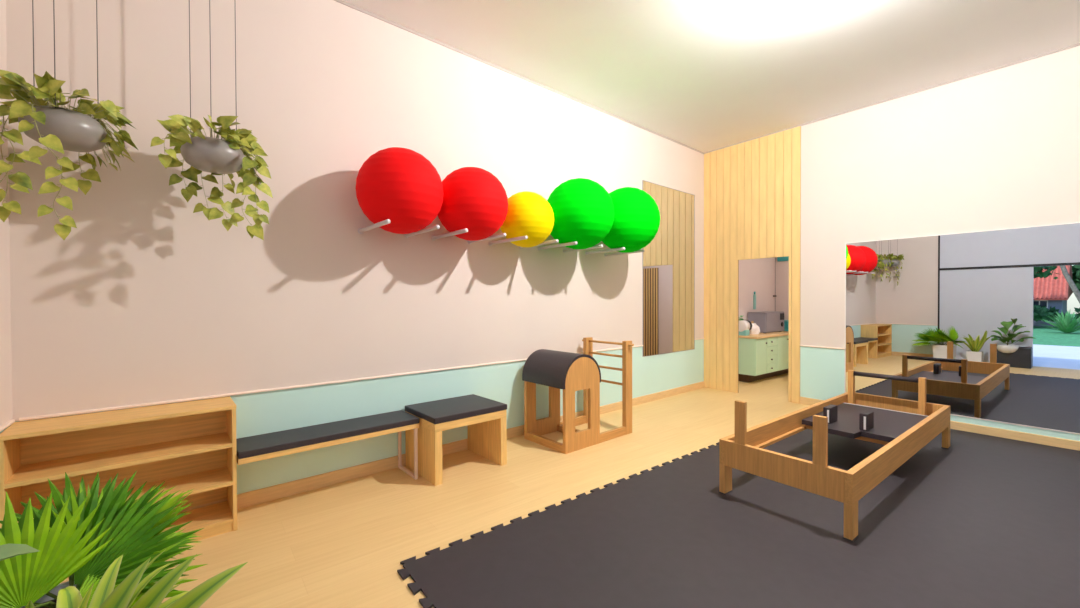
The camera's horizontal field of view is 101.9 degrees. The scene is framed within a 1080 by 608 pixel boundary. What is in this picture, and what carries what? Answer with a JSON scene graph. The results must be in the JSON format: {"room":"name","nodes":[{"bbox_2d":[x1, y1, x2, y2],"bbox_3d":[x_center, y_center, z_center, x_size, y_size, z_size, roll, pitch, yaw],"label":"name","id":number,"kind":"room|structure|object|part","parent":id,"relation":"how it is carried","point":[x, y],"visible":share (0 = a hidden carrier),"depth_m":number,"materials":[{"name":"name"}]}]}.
{"room":"pilates studio","nodes":[
{"label":"pilates studio","id":0,"kind":"room"},
{"bbox_2d":[0,0,12,433],"bbox_3d":[-1.329,-0.481,0.242,0.100,4.000,6.400,-1,1,-38],"label":"wall","id":1,"kind":"structure","parent":0,"point":[6,414],"depth_m":2.42,"materials":[{"name":"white paint"}]},
{"bbox_2d":[0,419,15,431],"bbox_3d":[-2.604,0.666,1.996,0.016,0.020,1.240,-1,1,-38],"label":"trim","id":2,"kind":"structure","parent":1,"relation":"attached to","point":[11,421],"depth_m":2.40,"materials":[{"name":"paint"}]},
{"bbox_2d":[6,0,703,493],"bbox_3d":[-0.167,-0.536,5.002,8.020,4.000,0.100,-1,1,-41],"label":"wall","id":3,"kind":"structure","parent":0,"point":[150,298],"depth_m":3.46,"materials":[{"name":"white paint"}]},
{"bbox_2d":[19,345,642,420],"bbox_3d":[-0.742,0.634,4.439,5.911,0.020,0.016,-1,1,-41],"label":"trim","id":4,"kind":"structure","parent":3,"relation":"attached to","point":[449,368],"depth_m":3.21,"materials":[{"name":"paint"}]},
{"bbox_2d":[358,219,390,233],"bbox_3d":[-1.337,-0.623,3.525,0.052,0.052,0.606,-1,1,-41],"label":"peg","id":5,"kind":"object","parent":3,"relation":"attached to","point":[360,230],"visible":1,"depth_m":3.50,"materials":[{"name":"silver metal"}]},
{"bbox_2d":[355,147,443,233],"bbox_3d":[-1.146,-0.928,3.610,0.690,0.696,0.690,-1,1,-38],"label":"exercise ball","id":6,"kind":"object","parent":3,"relation":"attached to","point":[399,185],"visible":0.98,"depth_m":3.36,"materials":[{"name":"red rubber"}]},
{"bbox_2d":[404,225,439,237],"bbox_3d":[-1.027,-0.627,3.793,0.052,0.052,0.606,-1,1,-41],"label":"peg","id":7,"kind":"object","parent":3,"relation":"attached to","point":[436,227],"visible":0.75,"depth_m":3.74,"materials":[{"name":"silver metal"}]},
{"bbox_2d":[173,381,703,513],"bbox_3d":[-0.084,1.411,5.014,7.644,0.104,0.014,-1,1,-41],"label":"baseboard","id":8,"kind":"structure","parent":3,"relation":"attached to","point":[262,495],"depth_m":3.73,"materials":[{"name":"beige wood"}]},
{"bbox_2d":[431,228,467,240],"bbox_3d":[-0.824,-0.630,3.968,0.052,0.052,0.606,-1,1,-41],"label":"peg","id":9,"kind":"object","parent":3,"relation":"attached to","point":[433,237],"visible":1,"depth_m":3.94,"materials":[{"name":"silver metal"}]},
{"bbox_2d":[467,233,505,243],"bbox_3d":[-0.519,-0.634,4.231,0.052,0.052,0.606,-1,1,-41],"label":"peg","id":10,"kind":"object","parent":3,"relation":"attached to","point":[502,234],"visible":0.76,"depth_m":4.13,"materials":[{"name":"silver metal"}]},
{"bbox_2d":[438,167,507,240],"bbox_3d":[-0.625,-0.922,4.042,0.664,0.670,0.664,-1,1,-38],"label":"exercise ball","id":11,"kind":"object","parent":10,"relation":"on","point":[474,199],"visible":0.97,"depth_m":3.79,"materials":[{"name":"red rubber"}]},
{"bbox_2d":[488,236,527,245],"bbox_3d":[-0.327,-0.636,4.396,0.052,0.052,0.606,-1,1,-41],"label":"peg","id":12,"kind":"object","parent":3,"relation":"attached to","point":[490,243],"visible":1,"depth_m":4.37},
{"bbox_2d":[500,191,553,247],"bbox_3d":[-0.136,-0.864,4.478,0.564,0.570,0.564,-1,1,-38],"label":"exercise ball","id":13,"kind":"object","parent":12,"relation":"on","point":[529,214],"visible":0.94,"depth_m":4.27,"materials":[{"name":"yellow rubber"}]},
{"bbox_2d":[334,0,703,153],"bbox_3d":[-0.098,-2.525,4.972,7.644,0.022,0.012,-1,1,-41],"label":"trim","id":14,"kind":"structure","parent":3,"relation":"attached to","point":[339,1],"depth_m":4.59,"materials":[{"name":"white paint"}]},
{"bbox_2d":[518,239,558,248],"bbox_3d":[-0.022,-0.640,4.660,0.052,0.052,0.606,-1,1,-41],"label":"peg","id":15,"kind":"object","parent":3,"relation":"attached to","point":[555,240],"visible":0.54,"depth_m":4.51,"materials":[{"name":"silver metal"}]},
{"bbox_2d":[537,241,576,249],"bbox_3d":[0.184,-0.643,4.838,0.052,0.052,0.606,-1,1,-41],"label":"peg","id":16,"kind":"object","parent":3,"relation":"attached to","point":[569,243],"visible":1,"depth_m":4.81,"materials":[{"name":"silver metal"}]},
{"bbox_2d":[547,178,614,248],"bbox_3d":[0.434,-0.997,4.857,0.774,0.779,0.774,-1,1,-38],"label":"exercise ball","id":17,"kind":"object","parent":16,"relation":"on","point":[583,210],"visible":0.97,"depth_m":4.57,"materials":[{"name":"green rubber"}]},
{"bbox_2d":[563,245,602,252],"bbox_3d":[0.495,-0.646,5.106,0.052,0.052,0.606,-1,1,-41],"label":"peg","id":18,"kind":"object","parent":3,"relation":"attached to","point":[595,246],"visible":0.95,"depth_m":5.10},
{"bbox_2d":[585,247,624,254],"bbox_3d":[0.790,-0.650,5.361,0.052,0.052,0.606,-1,1,-41],"label":"peg","id":19,"kind":"object","parent":3,"relation":"attached to","point":[621,248],"visible":1,"depth_m":5.34,"materials":[{"name":"silver metal"}]},
{"bbox_2d":[602,187,659,252],"bbox_3d":[1.057,-1.020,5.329,0.782,0.787,0.782,-1,1,-38],"label":"exercise ball","id":20,"kind":"object","parent":19,"relation":"on","point":[636,223],"visible":0.84,"depth_m":5.02,"materials":[{"name":"green rubber"}]},
{"bbox_2d":[604,249,643,256],"bbox_3d":[1.069,-0.654,5.602,0.052,0.052,0.606,-1,1,-41],"label":"peg","id":21,"kind":"object","parent":3,"relation":"attached to","point":[638,251],"visible":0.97,"depth_m":5.65,"materials":[{"name":"silver metal"}]},
{"bbox_2d":[642,180,694,356],"bbox_3d":[2.030,-0.521,6.827,1.424,2.561,0.008,-1,1,-41],"label":"mirror","id":22,"kind":"object","parent":3,"relation":"attached to","point":[668,260],"visible":1,"depth_m":6.83,"materials":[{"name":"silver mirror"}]},
{"bbox_2d":[60,373,809,607],"bbox_3d":[2.751,1.519,3.680,10.725,0.100,7.000,-1,1,-38],"label":"floor","id":23,"kind":"structure","parent":0,"point":[344,544],"depth_m":3.19,"materials":[{"name":"brown wood"}]},
{"bbox_2d":[0,544,38,560],"bbox_3d":[-1.042,0.977,0.750,0.680,1.072,0.681,-1,1,-38],"label":"plant","id":24,"kind":"object","parent":23,"relation":"on","point":[7,551],"visible":1,"depth_m":0.81,"materials":[{"name":"green plant"}]},
{"bbox_2d":[20,581,75,607],"bbox_3d":[-1.740,1.306,1.621,0.370,0.400,0.370,-1,1,-38],"label":"pot","id":25,"kind":"object","parent":23,"relation":"on","point":[45,598],"depth_m":1.70,"materials":[{"name":"white ceramic"}]},
{"bbox_2d":[0,471,206,607],"bbox_3d":[-1.798,1.065,1.709,0.798,0.879,1.023,-1,1,-38],"label":"fan palm","id":26,"kind":"object","parent":23,"relation":"on","point":[78,539],"visible":0.88,"depth_m":1.63,"materials":[{"name":"green plant"}]},
{"bbox_2d":[0,396,236,577],"bbox_3d":[-2.497,1.083,2.697,1.010,0.826,0.361,-1,1,-41],"label":"bookshelf","id":27,"kind":"object","parent":23,"relation":"on","point":[189,445],"visible":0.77,"depth_m":2.75,"materials":[{"name":"brown wood"}]},
{"bbox_3d":[-2.870,1.100,2.377,0.022,0.803,0.358,-1,1,-41],"label":"panel","id":28,"kind":"part","parent":27,"relation":"part of","materials":[{"name":"brown wood"}]},
{"bbox_3d":[-2.611,1.094,2.829,0.962,0.803,0.012,-1,1,-41],"label":"panel","id":29,"kind":"part","parent":27,"relation":"part of","materials":[{"name":"brown wood"}]},
{"bbox_3d":[-2.125,1.090,3.020,0.022,0.803,0.358,-1,1,-41],"label":"panel","id":30,"kind":"part","parent":27,"relation":"part of","materials":[{"name":"brown wood"}]},
{"bbox_2d":[25,550,247,607],"bbox_3d":[-1.259,1.103,1.310,0.622,0.810,0.540,-1,1,-38],"label":"variegated plant","id":31,"kind":"object","parent":23,"relation":"on","point":[127,591],"visible":1,"depth_m":1.29,"materials":[{"name":"green plant"}]},
{"bbox_3d":[-1.306,0.998,1.153,0.105,0.557,0.212,-1,1,-38],"label":"blade","id":32,"kind":"part","parent":31,"relation":"part of","materials":[{"name":"green plant"}]},
{"bbox_3d":[-1.437,1.090,1.345,0.070,0.356,0.273,-1,1,-44],"label":"blade","id":33,"kind":"part","parent":31,"relation":"part of","materials":[{"name":"green plant"}]},
{"bbox_3d":[-1.282,1.002,1.183,0.248,0.556,0.062,0,1,31],"label":"blade","id":34,"kind":"part","parent":31,"relation":"part of","materials":[{"name":"green plant"}]},
{"bbox_3d":[-1.368,1.057,1.359,0.060,0.420,0.262,0,1,-14],"label":"blade","id":35,"kind":"part","parent":31,"relation":"part of","materials":[{"name":"green plant"}]},
{"bbox_3d":[-1.237,0.992,1.199,0.326,0.587,0.065,0,1,7],"label":"blade","id":36,"kind":"part","parent":31,"relation":"part of","materials":[{"name":"green plant"}]},
{"bbox_3d":[-1.321,1.081,1.395,0.066,0.374,0.320,0,1,18],"label":"blade","id":37,"kind":"part","parent":31,"relation":"part of","materials":[{"name":"green plant"}]},
{"bbox_3d":[-1.300,1.038,1.350,0.066,0.462,0.238,0,1,26],"label":"blade","id":38,"kind":"part","parent":31,"relation":"part of","materials":[{"name":"green plant"}]},
{"bbox_3d":[-1.187,1.005,1.260,0.324,0.558,0.229,-1,1,-38],"label":"blade","id":39,"kind":"part","parent":31,"relation":"part of","materials":[{"name":"green plant"}]},
{"bbox_3d":[-1.228,1.102,1.346,0.345,0.330,0.070,-1,1,-38],"label":"blade","id":40,"kind":"part","parent":31,"relation":"part of","materials":[{"name":"green plant"}]},
{"bbox_3d":[-1.138,1.039,1.303,0.438,0.491,0.231,-1,1,-38],"label":"blade","id":41,"kind":"part","parent":31,"relation":"part of","materials":[{"name":"green plant"}]},
{"bbox_2d":[236,410,419,479],"bbox_3d":[-1.622,1.229,3.442,1.276,0.514,0.372,-1,1,-41],"label":"bench","id":42,"kind":"object","parent":23,"relation":"on","point":[255,448],"visible":0.94,"depth_m":3.33,"materials":[{"name":"black leather"}]},
{"bbox_2d":[405,394,506,485],"bbox_3d":[-0.767,1.200,4.019,0.734,0.553,0.584,-1,1,-41],"label":"stool","id":43,"kind":"object","parent":23,"relation":"on","point":[485,419],"visible":0.93,"depth_m":3.90,"materials":[{"name":"brown wood"}]},
{"bbox_3d":[-1.016,1.262,3.806,0.065,0.435,0.577,-1,1,-41],"label":"panel","id":44,"kind":"part","parent":43,"relation":"part of","materials":[{"name":"brown wood"}]},
{"bbox_2d":[405,394,506,423],"bbox_3d":[-0.768,0.948,4.016,0.734,0.050,0.584,-1,1,-41],"label":"cushion","id":45,"kind":"object","parent":43,"relation":"on","point":[453,410],"depth_m":3.89,"materials":[{"name":"black leather"}]},
{"bbox_3d":[-0.520,1.256,4.235,0.065,0.435,0.577,-1,1,-41],"label":"panel","id":46,"kind":"part","parent":43,"relation":"part of","materials":[{"name":"brown wood"}]},
{"bbox_2d":[522,337,633,453],"bbox_3d":[0.426,0.941,4.862,1.074,1.045,0.773,-1,1,-41],"label":"barrel","id":47,"kind":"object","parent":23,"relation":"on","point":[569,372],"visible":1,"depth_m":4.60,"materials":[{"name":"brown wood"}]},
{"bbox_3d":[0.030,0.999,4.921,0.500,0.930,0.040,-1,1,-41],"label":"arch panel","id":48,"kind":"part","parent":47,"relation":"part of","materials":[{"name":"brown wood"}]},
{"bbox_3d":[0.057,1.431,4.548,0.045,0.075,0.564,-1,1,-41],"label":"rail","id":49,"kind":"part","parent":47,"relation":"part of","materials":[{"name":"brown wood"}]},
{"bbox_3d":[0.402,1.426,4.846,0.045,0.075,0.564,-1,1,-41],"label":"rail","id":50,"kind":"part","parent":47,"relation":"part of","materials":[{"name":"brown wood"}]},
{"bbox_3d":[0.385,1.415,5.231,0.432,0.090,0.040,-1,1,-41],"label":"rail","id":51,"kind":"part","parent":47,"relation":"part of","materials":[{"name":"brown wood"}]},
{"bbox_3d":[0.426,1.003,4.463,0.500,0.930,0.040,-1,1,-41],"label":"arch panel","id":52,"kind":"part","parent":47,"relation":"part of","materials":[{"name":"brown wood"}]},
{"bbox_3d":[0.592,0.935,5.403,0.115,1.045,0.052,-1,1,-41],"label":"ladder post","id":53,"kind":"part","parent":47,"relation":"part of","materials":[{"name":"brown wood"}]},
{"bbox_3d":[0.780,1.418,4.773,0.432,0.090,0.040,-1,1,-41],"label":"rail","id":54,"kind":"part","parent":47,"relation":"part of","materials":[{"name":"brown wood"}]},
{"bbox_3d":[0.985,0.938,4.948,0.115,1.045,0.052,-1,1,-41],"label":"ladder post","id":55,"kind":"part","parent":47,"relation":"part of","materials":[{"name":"brown wood"}]},
{"bbox_2d":[397,429,1079,607],"bbox_3d":[2.746,1.472,2.733,5.952,0.014,4.011,-1,1,-38],"label":"foam mat","id":56,"kind":"object","parent":23,"relation":"on","point":[981,521],"visible":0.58,"depth_m":2.69,"materials":[{"name":"black rubber"}]},
{"bbox_2d":[719,370,950,541],"bbox_3d":[2.767,1.085,3.913,2.811,0.734,0.887,-1,1,-38],"label":"pilates reformer","id":57,"kind":"object","parent":56,"relation":"on","point":[904,426],"visible":1,"depth_m":3.41,"materials":[{"name":"brown wood"}]},
{"bbox_3d":[1.447,1.348,3.417,0.105,0.216,0.047,-1,1,-38],"label":"leg","id":58,"kind":"part","parent":57,"relation":"part of","materials":[{"name":"brown wood"}]},
{"bbox_3d":[1.502,0.888,3.283,0.032,0.319,0.078,-1,1,-38],"label":"upright post","id":59,"kind":"part","parent":57,"relation":"part of","materials":[{"name":"brown wood"}]},
{"bbox_3d":[2.533,1.192,4.216,2.717,0.025,0.030,-1,1,-38],"label":"track rail","id":60,"kind":"part","parent":57,"relation":"part of","materials":[{"name":"brown wood"}]},
{"bbox_3d":[2.511,1.131,4.244,2.803,0.194,0.042,-1,1,-38],"label":"rail","id":61,"kind":"part","parent":57,"relation":"part of","materials":[{"name":"brown wood"}]},
{"bbox_3d":[1.677,1.146,3.067,0.042,0.194,0.794,-1,1,-38],"label":"rail","id":62,"kind":"part","parent":57,"relation":"part of","materials":[{"name":"brown wood"}]},
{"bbox_3d":[1.829,0.891,2.862,0.032,0.319,0.078,-1,1,-38],"label":"upright post","id":63,"kind":"part","parent":57,"relation":"part of","materials":[{"name":"brown wood"}]},
{"bbox_3d":[1.958,1.354,2.760,0.105,0.216,0.047,-1,1,-38],"label":"leg","id":64,"kind":"part","parent":57,"relation":"part of","materials":[{"name":"brown wood"}]},
{"bbox_3d":[3.481,0.954,4.903,0.060,0.430,0.052,-1,1,-38],"label":"bar post","id":65,"kind":"part","parent":57,"relation":"part of","materials":[{"name":"brown wood"}]},
{"bbox_3d":[3.024,1.136,3.583,2.803,0.194,0.042,-1,1,-38],"label":"rail","id":66,"kind":"part","parent":57,"relation":"part of","materials":[{"name":"brown wood"}]},
{"bbox_3d":[3.858,1.121,4.760,0.042,0.194,0.794,-1,1,-38],"label":"rail","id":67,"kind":"part","parent":57,"relation":"part of","materials":[{"name":"brown wood"}]},
{"bbox_3d":[3.856,0.958,4.421,0.060,0.430,0.052,-1,1,-38],"label":"bar post","id":68,"kind":"part","parent":57,"relation":"part of","materials":[{"name":"brown wood"}]},
{"bbox_3d":[4.089,1.329,4.414,0.105,0.216,0.047,-1,1,-38],"label":"leg","id":69,"kind":"part","parent":57,"relation":"part of","materials":[{"name":"brown wood"}]},
{"bbox_2d":[739,335,788,382],"bbox_3d":[4.393,1.004,8.480,2.025,0.815,0.615,-1,1,-38],"label":"base cabinet","id":70,"kind":"object","parent":23,"relation":"on","point":[762,358],"visible":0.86,"depth_m":7.88,"materials":[{"name":"green paint"}]},
{"bbox_3d":[3.917,0.931,7.769,0.396,0.640,0.018,-1,1,-38],"label":"door","id":71,"kind":"part","parent":70,"relation":"part of","materials":[{"name":"green paint"}]},
{"bbox_2d":[739,331,788,338],"bbox_3d":[4.382,0.577,8.473,2.048,0.038,0.613,-1,1,-38],"label":"countertop","id":72,"kind":"structure","parent":70,"relation":"on","point":[782,333],"depth_m":8.03,"materials":[{"name":"brown wood"}]},
{"bbox_2d":[739,320,751,335],"bbox_3d":[3.700,0.429,7.965,0.230,0.272,0.215,-1,1,-38],"label":"kettle","id":73,"kind":"object","parent":72,"relation":"on","point":[745,326],"visible":0.84,"depth_m":7.88,"materials":[{"name":"white plastic"}]},
{"bbox_2d":[750,321,759,333],"bbox_3d":[3.986,0.440,8.222,0.294,0.245,0.250,-1,1,-38],"label":"bag","id":74,"kind":"object","parent":72,"relation":"on","point":[755,329],"visible":0.69,"depth_m":8.12,"materials":[{"name":"white plastic"}]},
{"bbox_2d":[748,311,783,332],"bbox_3d":[4.490,0.355,8.683,0.800,0.400,0.354,-1,1,-38],"label":"microwave","id":75,"kind":"object","parent":72,"relation":"on","point":[767,321],"visible":0.94,"depth_m":8.46,"materials":[{"name":"grey metal"}]},
{"bbox_3d":[4.515,0.350,8.488,0.560,0.355,0.012,-1,1,-38],"label":"door","id":76,"kind":"part","parent":75,"relation":"part of","materials":[{"name":"grey metal"}]},
{"bbox_2d":[784,320,788,330],"bbox_3d":[5.005,0.438,8.966,0.208,0.225,0.208,-1,1,-38],"label":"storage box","id":77,"kind":"object","parent":72,"relation":"on","point":[786,322],"visible":0.27,"depth_m":8.85,"materials":[{"name":"teal plastic"}]},
{"bbox_3d":[4.246,0.689,8.023,0.422,0.155,0.018,-1,1,-38],"label":"drawer","id":78,"kind":"part","parent":70,"relation":"part of","materials":[{"name":"green paint"}]},
{"bbox_3d":[4.246,0.849,8.024,0.422,0.155,0.018,-1,1,-38],"label":"drawer","id":79,"kind":"part","parent":70,"relation":"part of","materials":[{"name":"green paint"}]},
{"bbox_3d":[4.247,1.009,8.026,0.422,0.155,0.018,-1,1,-38],"label":"drawer","id":80,"kind":"part","parent":70,"relation":"part of","materials":[{"name":"green paint"}]},
{"bbox_3d":[4.247,1.169,8.028,0.422,0.155,0.018,-1,1,-38],"label":"drawer","id":81,"kind":"part","parent":70,"relation":"part of","materials":[{"name":"green paint"}]},
{"bbox_3d":[4.586,0.923,8.289,0.422,0.640,0.018,-1,1,-38],"label":"door","id":82,"kind":"part","parent":70,"relation":"part of","materials":[{"name":"green paint"}]},
{"bbox_2d":[343,0,1079,152],"bbox_3d":[1.720,-2.567,2.623,7.875,0.100,6.650,-1,1,-38],"label":"ceiling","id":83,"kind":"structure","parent":0,"point":[704,76],"depth_m":4.31,"materials":[{"name":"paint"}]},
{"bbox_2d":[0,0,137,239],"bbox_3d":[-2.548,-1.412,2.331,0.531,2.173,0.557,0,1,18],"label":"hanging planter","id":84,"kind":"object","parent":83,"relation":"hanging from","point":[54,127],"visible":1,"depth_m":2.24,"materials":[{"name":"plant"}]},
{"bbox_3d":[-2.534,-0.923,2.341,0.326,0.178,0.326,-1,1,-41],"label":"pot","id":85,"kind":"part","parent":84,"relation":"part of","materials":[{"name":"grey ceramic"}]},
{"bbox_2d":[150,0,272,239],"bbox_3d":[-2.046,-1.459,2.742,0.592,2.091,0.501,-1,1,-41],"label":"hanging planter","id":86,"kind":"object","parent":83,"relation":"hanging from","point":[215,156],"visible":1,"depth_m":2.73,"materials":[{"name":"plant"}]},
{"bbox_3d":[-2.043,-0.922,2.748,0.326,0.178,0.326,-1,1,-41],"label":"pot","id":87,"kind":"part","parent":86,"relation":"part of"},
{"bbox_2d":[739,258,774,320],"bbox_3d":[3.893,-0.038,8.542,2.929,2.900,0.100,-1,1,-38],"label":"wall","id":88,"kind":"structure","parent":0,"point":[757,275],"depth_m":8.85,"materials":[{"name":"paint"}]},
{"bbox_2d":[753,291,755,308],"bbox_3d":[4.306,-0.071,8.783,0.100,0.359,0.020,-1,1,-38],"label":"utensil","id":89,"kind":"object","parent":88,"relation":"attached to","point":[754,294],"visible":1,"depth_m":8.77,"materials":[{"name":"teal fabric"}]},
{"bbox_2d":[773,257,776,310],"bbox_3d":[4.963,-0.473,9.268,0.036,2.040,0.057,-1,1,-38],"label":"pipe","id":90,"kind":"object","parent":88,"relation":"attached to","point":[775,295],"visible":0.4,"depth_m":9.26,"materials":[{"name":"grey metal"}]},
{"bbox_2d":[776,257,788,319],"bbox_3d":[6.053,-0.040,8.066,0.100,2.900,3.300,-1,1,-38],"label":"wall","id":91,"kind":"structure","parent":0,"point":[782,267],"depth_m":9.21,"materials":[{"name":"paint"}]},
{"bbox_2d":[777,256,788,260],"bbox_3d":[5.245,-1.137,8.956,0.061,0.480,0.750,-1,1,-38],"label":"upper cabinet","id":92,"kind":"object","parent":91,"relation":"attached to","point":[778,258],"visible":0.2,"depth_m":9.14,"materials":[{"name":"teal wood"}]},
{"bbox_2d":[738,46,1079,440],"bbox_3d":[4.806,-0.552,5.017,0.100,4.000,6.420,-1,1,-38],"label":"wall","id":93,"kind":"structure","parent":0,"point":[999,148],"depth_m":5.17,"materials":[{"name":"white paint"}]},
{"bbox_2d":[704,126,800,403],"bbox_3d":[3.272,-0.568,6.900,0.014,4.000,1.519,-1,1,-38],"label":"wood paneling","id":94,"kind":"structure","parent":93,"relation":"attached to","point":[752,206],"depth_m":6.98,"materials":[{"name":"brown wood"}]},
{"bbox_2d":[800,345,844,349],"bbox_3d":[3.912,0.601,6.092,0.016,0.020,0.548,-1,1,-38],"label":"trim","id":95,"kind":"structure","parent":93,"relation":"attached to","point":[800,345],"depth_m":6.08,"materials":[{"name":"paint"}]},
{"bbox_2d":[704,43,1079,153],"bbox_3d":[4.758,-2.544,4.951,0.020,0.016,6.400,-1,1,-38],"label":"trim","id":96,"kind":"structure","parent":93,"relation":"attached to","point":[1078,44],"depth_m":5.19,"materials":[{"name":"white paint"}]},
{"bbox_2d":[800,396,1079,450],"bbox_3d":[5.241,1.401,4.393,0.014,0.104,4.873,-1,1,-38],"label":"baseboard","id":97,"kind":"structure","parent":93,"relation":"attached to","point":[1004,433],"depth_m":4.67,"materials":[{"name":"beige wood"}]},
{"bbox_2d":[844,222,1079,434],"bbox_3d":[5.169,0.238,4.471,0.010,2.090,3.544,-1,1,-38],"label":"mirror","id":98,"kind":"object","parent":93,"relation":"attached to","point":[990,319],"visible":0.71,"depth_m":4.88,"materials":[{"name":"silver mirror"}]}
]}

